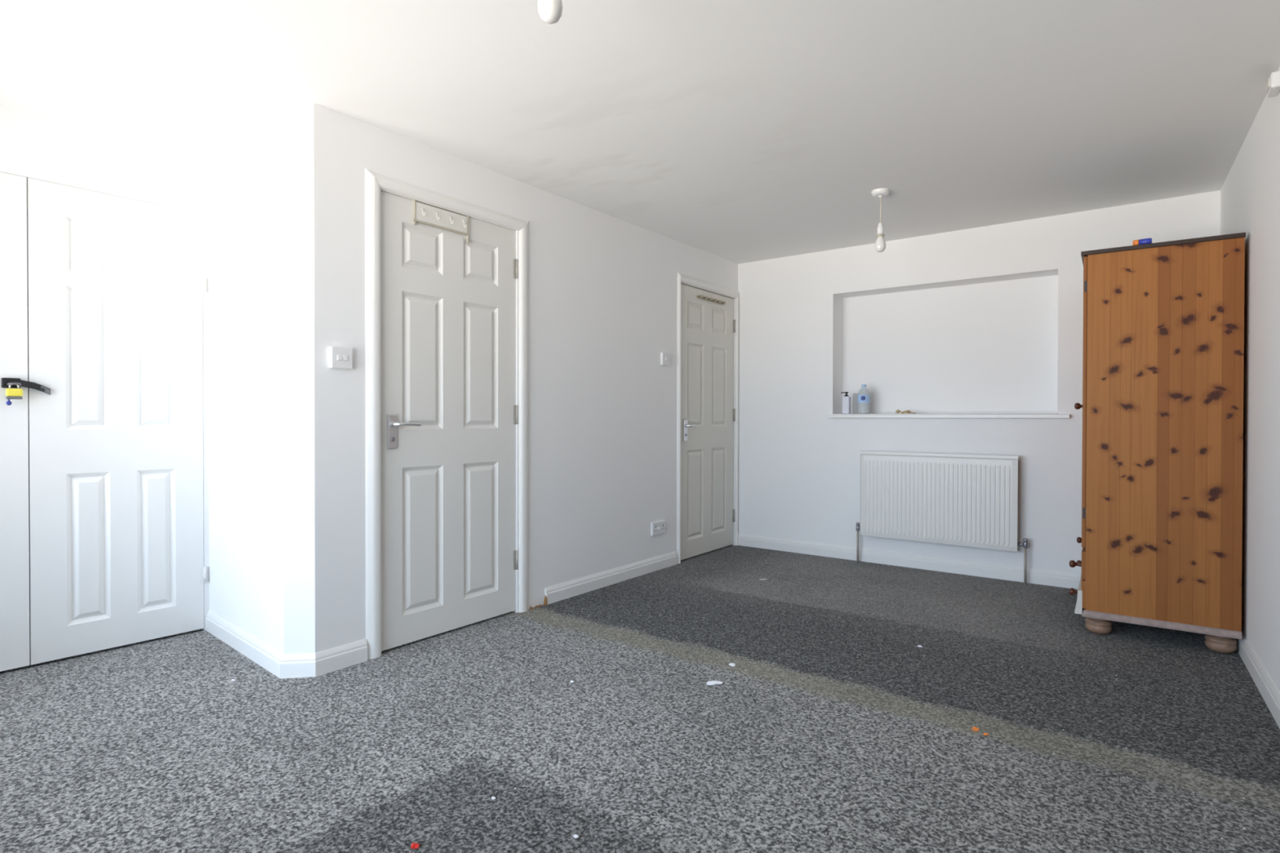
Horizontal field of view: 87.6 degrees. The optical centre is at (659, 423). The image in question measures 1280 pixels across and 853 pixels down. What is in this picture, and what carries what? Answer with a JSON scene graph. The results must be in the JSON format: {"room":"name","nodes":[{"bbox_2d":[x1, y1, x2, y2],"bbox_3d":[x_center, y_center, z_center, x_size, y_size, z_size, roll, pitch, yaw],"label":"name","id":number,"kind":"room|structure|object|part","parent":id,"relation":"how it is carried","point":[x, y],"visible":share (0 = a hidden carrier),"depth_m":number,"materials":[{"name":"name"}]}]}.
{"room":"empty bedroom","nodes":[
{"label":"empty bedroom","id":0,"kind":"room"},
{"bbox_2d":[0,103,208,631],"bbox_3d":[-2.959,-0.130,2.325,0.160,2.257,2.410,0,1,39],"label":"wall","id":1,"kind":"structure","parent":0,"point":[33,145],"depth_m":2.92,"materials":[{"name":"white paint"}]},
{"bbox_2d":[0,171,29,671],"bbox_3d":[-2.761,-0.003,2.474,0.040,1.977,0.608,0,1,39],"label":"door","id":2,"kind":"structure","parent":1,"relation":"in","point":[14,418],"depth_m":2.67,"materials":[{"name":"white paint"}]},
{"bbox_2d":[0,377,50,395],"bbox_3d":[-2.542,-0.148,2.681,0.040,0.064,0.146,0,1,39],"label":"hasp","id":3,"kind":"object","parent":2,"relation":"attached to","point":[5,382],"visible":1,"depth_m":2.67,"materials":[{"name":"black metal"}]},
{"bbox_2d":[5,384,22,405],"bbox_3d":[-2.561,-0.116,2.646,0.022,0.090,0.049,0,1,39],"label":"padlock","id":4,"kind":"object","parent":3,"relation":"hanging from","point":[11,393],"visible":1,"depth_m":2.64,"materials":[{"name":"yellow metal"}]},
{"bbox_3d":[-2.514,-0.136,2.732,0.004,0.037,0.033,0,1,27],"label":"plate","id":5,"kind":"part","parent":3,"relation":"part of","materials":[{"name":"silver metal"}]},
{"bbox_2d":[26,177,207,665],"bbox_3d":[-2.371,-0.006,2.954,0.052,1.977,0.621,0,1,39],"label":"door","id":6,"kind":"structure","parent":1,"relation":"in","point":[117,285],"depth_m":2.91,"materials":[{"name":"white paint"}]},
{"bbox_3d":[-2.445,-0.749,2.847,0.020,0.243,0.145,0,1,39],"label":"panel","id":7,"kind":"part","parent":6,"relation":"part of","materials":[{"name":"white paint"}]},
{"bbox_3d":[-2.446,-0.276,2.851,0.020,0.607,0.145,0,1,39],"label":"panel","id":8,"kind":"part","parent":6,"relation":"part of","materials":[{"name":"white paint"}]},
{"bbox_3d":[-2.447,0.532,2.857,0.020,0.638,0.145,0,1,39],"label":"panel","id":9,"kind":"part","parent":6,"relation":"part of","materials":[{"name":"white paint"}]},
{"bbox_3d":[-2.296,-0.750,3.034,0.020,0.243,0.145,0,1,39],"label":"panel","id":10,"kind":"part","parent":6,"relation":"part of","materials":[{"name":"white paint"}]},
{"bbox_3d":[-2.297,-0.277,3.038,0.020,0.607,0.145,0,1,39],"label":"panel","id":11,"kind":"part","parent":6,"relation":"part of","materials":[{"name":"white paint"}]},
{"bbox_3d":[-2.298,0.530,3.044,0.020,0.638,0.145,0,1,39],"label":"panel","id":12,"kind":"part","parent":6,"relation":"part of","materials":[{"name":"white paint"}]},
{"bbox_2d":[207,101,315,654],"bbox_3d":[-1.772,-0.133,2.937,1.030,2.257,0.176,0,1,36],"label":"wall","id":13,"kind":"structure","parent":0,"point":[260,184],"depth_m":2.73,"materials":[{"name":"white paint"}]},
{"bbox_2d":[205,611,367,679],"bbox_3d":[-1.722,0.951,2.970,1.007,0.088,0.308,0,1,36],"label":"baseboard","id":14,"kind":"structure","parent":13,"relation":"attached to","point":[315,664],"depth_m":2.72,"materials":[{"name":"white paint"}]},
{"bbox_2d":[313,102,737,653],"bbox_3d":[-0.418,-0.140,4.032,0.130,2.257,3.379,0,1,36],"label":"wall","id":15,"kind":"structure","parent":0,"point":[603,287],"depth_m":3.71,"materials":[{"name":"white paint"}]},
{"bbox_2d":[329,346,352,368],"bbox_3d":[-1.289,-0.265,2.703,0.025,0.086,0.088,0,1,36],"label":"light switch","id":16,"kind":"object","parent":15,"relation":"attached to","point":[341,357],"visible":1,"depth_m":2.69,"materials":[{"name":"white plastic"}]},
{"bbox_2d":[364,168,528,659],"bbox_3d":[-1.006,-0.039,3.202,0.138,2.066,0.916,0,1,36],"label":"door frame","id":17,"kind":"structure","parent":15,"relation":"attached to","point":[375,183],"depth_m":2.84,"materials":[{"name":"paint"}]},
{"bbox_2d":[380,191,517,651],"bbox_3d":[-0.963,-0.009,3.174,0.101,1.983,0.774,0,1,36],"label":"door","id":18,"kind":"structure","parent":15,"relation":"in","point":[449,410],"depth_m":3.13,"materials":[{"name":"paint"}]},
{"bbox_3d":[-1.165,0.037,2.907,0.009,0.150,0.042,0,1,36],"label":"handle plate","id":19,"kind":"part","parent":18,"relation":"part of","materials":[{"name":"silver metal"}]},
{"bbox_3d":[-1.111,0.004,2.929,0.053,0.024,0.123,0,1,36],"label":"lever","id":20,"kind":"part","parent":18,"relation":"part of","materials":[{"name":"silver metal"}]},
{"bbox_3d":[-1.083,-0.792,3.036,0.020,0.201,0.213,0,1,36],"label":"panel","id":21,"kind":"part","parent":18,"relation":"part of","materials":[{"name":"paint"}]},
{"bbox_3d":[-1.084,-0.279,3.041,0.020,0.615,0.213,0,1,36],"label":"panel","id":22,"kind":"part","parent":18,"relation":"part of","materials":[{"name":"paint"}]},
{"bbox_3d":[-1.085,0.526,3.047,0.020,0.659,0.213,0,1,36],"label":"panel","id":23,"kind":"part","parent":18,"relation":"part of","materials":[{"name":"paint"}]},
{"bbox_2d":[413,199,469,243],"bbox_3d":[-1.017,-0.937,3.109,0.087,0.130,0.296,0,1,36],"label":"hook rack","id":24,"kind":"object","parent":18,"relation":"attached to","point":[424,214],"visible":1,"depth_m":3.09,"materials":[{"name":"beige paint"}]},
{"bbox_3d":[-1.011,-0.955,3.104,0.004,0.080,0.282,0,1,36],"label":"plate","id":25,"kind":"part","parent":24,"relation":"part of","materials":[{"name":"beige paint"}]},
{"bbox_3d":[-1.010,-0.909,3.104,0.010,0.007,0.296,0,1,36],"label":"rail","id":26,"kind":"part","parent":24,"relation":"part of","materials":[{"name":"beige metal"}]},
{"bbox_3d":[-0.889,-0.794,3.302,0.020,0.201,0.213,0,1,36],"label":"panel","id":27,"kind":"part","parent":18,"relation":"part of","materials":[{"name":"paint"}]},
{"bbox_3d":[-0.890,-0.281,3.306,0.020,0.615,0.213,0,1,36],"label":"panel","id":28,"kind":"part","parent":18,"relation":"part of","materials":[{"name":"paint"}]},
{"bbox_3d":[-0.891,0.524,3.313,0.020,0.659,0.213,0,1,36],"label":"panel","id":29,"kind":"part","parent":18,"relation":"part of","materials":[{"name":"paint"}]},
{"bbox_2d":[529,551,676,609],"bbox_3d":[-0.284,0.944,4.103,0.017,0.088,1.365,0,1,36],"label":"baseboard","id":30,"kind":"structure","parent":15,"relation":"attached to","point":[566,590],"depth_m":4.04,"materials":[{"name":"white paint"}]},
{"bbox_2d":[650,520,665,536],"bbox_3d":[-0.005,0.704,4.477,0.024,0.086,0.146,0,1,36],"label":"wall socket","id":31,"kind":"object","parent":15,"relation":"attached to","point":[657,527],"visible":1,"depth_m":4.46,"materials":[{"name":"white plastic"}]},
{"bbox_2d":[660,352,670,365],"bbox_3d":[0.043,-0.435,4.530,0.025,0.086,0.088,0,1,36],"label":"light switch","id":32,"kind":"object","parent":15,"relation":"attached to","point":[664,357],"visible":1,"depth_m":4.51,"materials":[{"name":"white plastic"}]},
{"bbox_2d":[676,271,738,563],"bbox_3d":[0.334,-0.039,5.042,0.138,2.040,0.856,0,1,36],"label":"door frame","id":33,"kind":"structure","parent":15,"relation":"attached to","point":[684,279],"depth_m":4.77,"materials":[{"name":"paint"}]},
{"bbox_2d":[680,284,735,559],"bbox_3d":[0.379,-0.009,5.016,0.101,1.960,0.784,0,1,36],"label":"door","id":34,"kind":"structure","parent":15,"relation":"in","point":[708,328],"depth_m":5.00,"materials":[{"name":"paint"}]},
{"bbox_3d":[0.187,0.051,4.764,0.009,0.150,0.046,0,1,36],"label":"handle plate","id":35,"kind":"part","parent":34,"relation":"part of","materials":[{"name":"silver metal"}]},
{"bbox_3d":[0.227,0.018,4.767,0.053,0.024,0.076,0,1,36],"label":"lever","id":36,"kind":"part","parent":34,"relation":"part of","materials":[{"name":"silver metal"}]},
{"bbox_3d":[0.258,-0.785,4.877,0.020,0.195,0.215,0,1,36],"label":"panel","id":37,"kind":"part","parent":34,"relation":"part of","materials":[{"name":"paint"}]},
{"bbox_3d":[0.257,-0.278,4.881,0.020,0.610,0.215,0,1,36],"label":"panel","id":38,"kind":"part","parent":34,"relation":"part of","materials":[{"name":"paint"}]},
{"bbox_3d":[0.256,0.518,4.888,0.020,0.652,0.215,0,1,36],"label":"panel","id":39,"kind":"part","parent":34,"relation":"part of","materials":[{"name":"paint"}]},
{"bbox_3d":[0.392,-0.930,5.033,0.010,0.016,0.380,0,1,36],"label":"rail","id":40,"kind":"part","parent":34,"relation":"part of","materials":[{"name":"metal"}]},
{"bbox_3d":[0.400,-0.952,5.027,0.035,0.068,0.380,0,1,36],"label":"hook rail","id":41,"kind":"part","parent":34,"relation":"part of","materials":[{"name":"silver metal"}]},
{"bbox_3d":[0.455,-0.787,5.148,0.020,0.195,0.215,0,1,36],"label":"panel","id":42,"kind":"part","parent":34,"relation":"part of","materials":[{"name":"paint"}]},
{"bbox_3d":[0.454,-0.280,5.152,0.020,0.610,0.215,0,1,36],"label":"panel","id":43,"kind":"part","parent":34,"relation":"part of","materials":[{"name":"paint"}]},
{"bbox_3d":[0.453,0.516,5.159,0.020,0.652,0.215,0,1,36],"label":"panel","id":44,"kind":"part","parent":34,"relation":"part of","materials":[{"name":"paint"}]},
{"bbox_2d":[0,545,1279,852],"bbox_3d":[-0.116,1.026,2.566,5.100,0.050,6.200,0,1,36],"label":"floor","id":45,"kind":"structure","parent":0,"point":[762,757],"depth_m":2.15,"materials":[{"name":"grey carpet"}]},
{"bbox_2d":[410,842,419,848],"bbox_3d":[-0.580,1.003,1.582,0.020,0.011,0.015,0,0,-16],"label":"scrap","id":46,"kind":"object","parent":45,"relation":"on","point":[414,846],"visible":1,"depth_m":1.58,"materials":[{"name":"red"}]},
{"bbox_2d":[88,562,1245,839],"bbox_3d":[0.231,0.997,2.883,3.457,0.003,3.871,0,1,36],"label":"lint","id":47,"kind":"object","parent":45,"relation":"on","point":[766,562],"visible":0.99,"depth_m":2.38},
{"bbox_2d":[706,680,723,684],"bbox_3d":[0.211,0.996,2.556,0.068,0.012,0.022,0,0,-7],"label":"paper scrap","id":48,"kind":"object","parent":45,"relation":"on","point":[709,682],"visible":1,"depth_m":2.55,"materials":[{"name":"white paper"}]},
{"bbox_2d":[728,662,735,666],"bbox_3d":[0.300,0.994,2.740,0.029,0.012,0.024,0,1,25],"label":"paper scrap","id":49,"kind":"object","parent":45,"relation":"on","point":[731,664],"visible":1,"depth_m":2.73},
{"bbox_2d":[971,726,978,731],"bbox_3d":[1.032,1.000,2.179,0.021,0.013,0.017,0,0,3],"label":"scrap","id":50,"kind":"object","parent":45,"relation":"on","point":[975,729],"visible":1,"depth_m":2.17,"materials":[{"name":"orange"}]},
{"bbox_2d":[1068,232,1245,653],"bbox_3d":[2.485,0.093,3.398,0.632,1.810,0.986,0,1,34],"label":"wardrobe","id":51,"kind":"object","parent":45,"relation":"on","point":[1161,540],"visible":1,"depth_m":2.97,"materials":[{"name":"brown wood"}]},
{"bbox_3d":[2.028,0.823,3.249,0.054,0.037,0.037,0,1,34],"label":"knob","id":52,"kind":"part","parent":51,"relation":"part of","materials":[{"name":"brown wood"}]},
{"bbox_3d":[2.028,0.687,3.248,0.054,0.037,0.037,0,1,34],"label":"knob","id":53,"kind":"part","parent":51,"relation":"part of","materials":[{"name":"brown wood"}]},
{"bbox_3d":[2.228,-0.091,3.530,0.051,0.036,0.036,0,1,34],"label":"knob","id":54,"kind":"part","parent":51,"relation":"part of","materials":[{"name":"brown wood"}]},
{"bbox_3d":[2.463,0.682,3.884,0.054,0.037,0.037,0,1,34],"label":"knob","id":55,"kind":"part","parent":51,"relation":"part of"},
{"bbox_3d":[2.316,0.672,3.518,0.116,0.134,0.948,0,1,34],"label":"drawer","id":56,"kind":"part","parent":51,"relation":"part of","materials":[{"name":"brown wood"}]},
{"bbox_3d":[2.141,-0.101,3.343,0.015,1.374,0.475,0,1,34],"label":"door","id":57,"kind":"part","parent":51,"relation":"part of","materials":[{"name":"brown wood"}]},
{"bbox_3d":[2.315,0.809,3.519,0.116,0.132,0.948,0,1,34],"label":"drawer","id":58,"kind":"part","parent":51,"relation":"part of","materials":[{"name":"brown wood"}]},
{"bbox_2d":[1133,237,1151,245],"bbox_3d":[2.196,-0.824,3.031,0.070,0.029,0.029,0,1,38],"label":"tube","id":59,"kind":"object","parent":51,"relation":"on","point":[1145,241],"visible":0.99,"depth_m":3.02,"materials":[{"name":"blue plastic"}]},
{"bbox_3d":[2.504,-0.801,3.377,0.588,0.020,0.970,0,1,34],"label":"cornice","id":60,"kind":"part","parent":51,"relation":"part of","materials":[{"name":"brown wood"}]},
{"bbox_2d":[0,0,1279,263],"bbox_3d":[-0.112,-1.296,2.546,5.100,0.080,6.200,0,1,36],"label":"ceiling","id":61,"kind":"structure","parent":0,"point":[738,131],"depth_m":2.51,"materials":[{"name":"paint"}]},
{"bbox_2d":[537,0,562,23],"bbox_3d":[-0.249,-1.082,1.520,0.098,0.332,0.098,0,1,36],"label":"pendant light","id":62,"kind":"object","parent":61,"relation":"hanging from","point":[550,11],"visible":1,"depth_m":1.50,"materials":[{"name":"white plastic"}]},
{"bbox_2d":[871,187,889,252],"bbox_3d":[1.203,-1.097,3.627,0.098,0.332,0.098,0,1,36],"label":"pendant light","id":63,"kind":"object","parent":61,"relation":"hanging from","point":[880,244],"visible":1,"depth_m":3.61,"materials":[{"name":"white plastic"}]},
{"bbox_3d":[1.203,-0.975,3.629,0.057,0.088,0.057,0,1,36],"label":"bulb","id":64,"kind":"part","parent":63,"relation":"part of","materials":[{"name":"white glass"}]},
{"bbox_3d":[1.204,-1.159,3.627,0.008,0.148,0.007,0,0,14],"label":"cord","id":65,"kind":"part","parent":63,"relation":"part of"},
{"bbox_2d":[737,190,1220,574],"bbox_3d":[1.999,-0.140,4.548,3.430,2.257,0.300,0,1,36],"label":"wall","id":66,"kind":"structure","parent":0,"point":[988,319],"depth_m":4.60,"materials":[{"name":"white paint"}]},
{"bbox_2d":[737,533,1080,589],"bbox_3d":[1.823,0.944,4.488,2.970,0.088,0.016,0,1,36],"label":"baseboard","id":67,"kind":"structure","parent":66,"relation":"attached to","point":[1055,579],"depth_m":4.52,"materials":[{"name":"white paint"}]},
{"bbox_2d":[856,450,1027,584],"bbox_3d":[1.837,0.594,4.422,1.076,0.790,0.102,0,1,36],"label":"radiator","id":68,"kind":"object","parent":66,"relation":"attached to","point":[953,499],"visible":1,"depth_m":4.35,"materials":[{"name":"metal"}]},
{"bbox_3d":[1.429,0.496,4.703,0.003,0.560,0.068,0,1,36],"label":"panel","id":69,"kind":"part","parent":68,"relation":"part of","materials":[{"name":"metal"}]},
{"bbox_3d":[1.810,0.504,4.391,0.978,0.570,0.020,0,1,36],"label":"panel","id":70,"kind":"part","parent":68,"relation":"part of","materials":[{"name":"metal"}]},
{"bbox_2d":[860,450,1019,458],"bbox_3d":[1.826,0.208,4.410,0.982,0.018,0.071,0,1,36],"label":"grille","id":71,"kind":"object","parent":68,"relation":"attached to","point":[864,453],"depth_m":4.42,"materials":[{"name":"metal"}]},
{"bbox_2d":[827,413,1070,417],"bbox_3d":[1.910,-0.050,4.524,1.512,0.028,0.244,0,1,36],"label":"shelf","id":72,"kind":"object","parent":66,"relation":"attached to","point":[833,415],"visible":0.88,"depth_m":4.39,"materials":[{"name":"white paint"}]},
{"bbox_2d":[840,391,850,413],"bbox_3d":[1.360,-0.148,4.871,0.066,0.160,0.040,0,1,36],"label":"pump bottle","id":73,"kind":"object","parent":72,"relation":"on","point":[846,399],"visible":0.99,"depth_m":4.85,"materials":[{"name":"white plastic"}]},
{"bbox_2d":[853,393,857,413],"bbox_3d":[1.459,-0.143,4.886,0.064,0.150,0.048,0,1,36],"label":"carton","id":74,"kind":"object","parent":72,"relation":"on","point":[855,395],"visible":0.38,"depth_m":4.87,"materials":[{"name":"grey cardboard"}]},
{"bbox_2d":[857,384,870,413],"bbox_3d":[1.471,-0.173,4.796,0.086,0.212,0.087,0,1,36],"label":"water bottle","id":75,"kind":"object","parent":72,"relation":"on","point":[864,395],"visible":0.99,"depth_m":4.76,"materials":[{"name":"white plastic"}]},
{"bbox_2d":[895,409,915,413],"bbox_3d":[1.705,-0.081,4.614,0.141,0.031,0.023,0,1,36],"label":"crumb","id":76,"kind":"object","parent":72,"relation":"on","point":[898,411],"visible":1,"depth_m":4.61,"materials":[{"name":"beige food"}]},
{"bbox_2d":[1220,66,1279,692],"bbox_3d":[1.539,-0.114,1.232,0.200,2.257,5.814,0,1,34],"label":"wall","id":77,"kind":"structure","parent":0,"point":[1250,193],"depth_m":2.59,"materials":[{"name":"white paint"}]},
{"bbox_2d":[1235,631,1279,728],"bbox_3d":[1.472,0.970,1.337,0.016,0.088,5.487,0,1,34],"label":"baseboard","id":78,"kind":"structure","parent":77,"relation":"attached to","point":[1270,694],"depth_m":2.49,"materials":[{"name":"white paint"}]},
{"bbox_2d":[1266,70,1279,97],"bbox_3d":[2.155,-1.188,2.338,0.034,0.056,0.100,0,1,36],"label":"wall fitting","id":79,"kind":"object","parent":77,"relation":"attached to","point":[1273,86],"visible":1,"depth_m":2.31,"materials":[{"name":"white plastic"}]}
]}

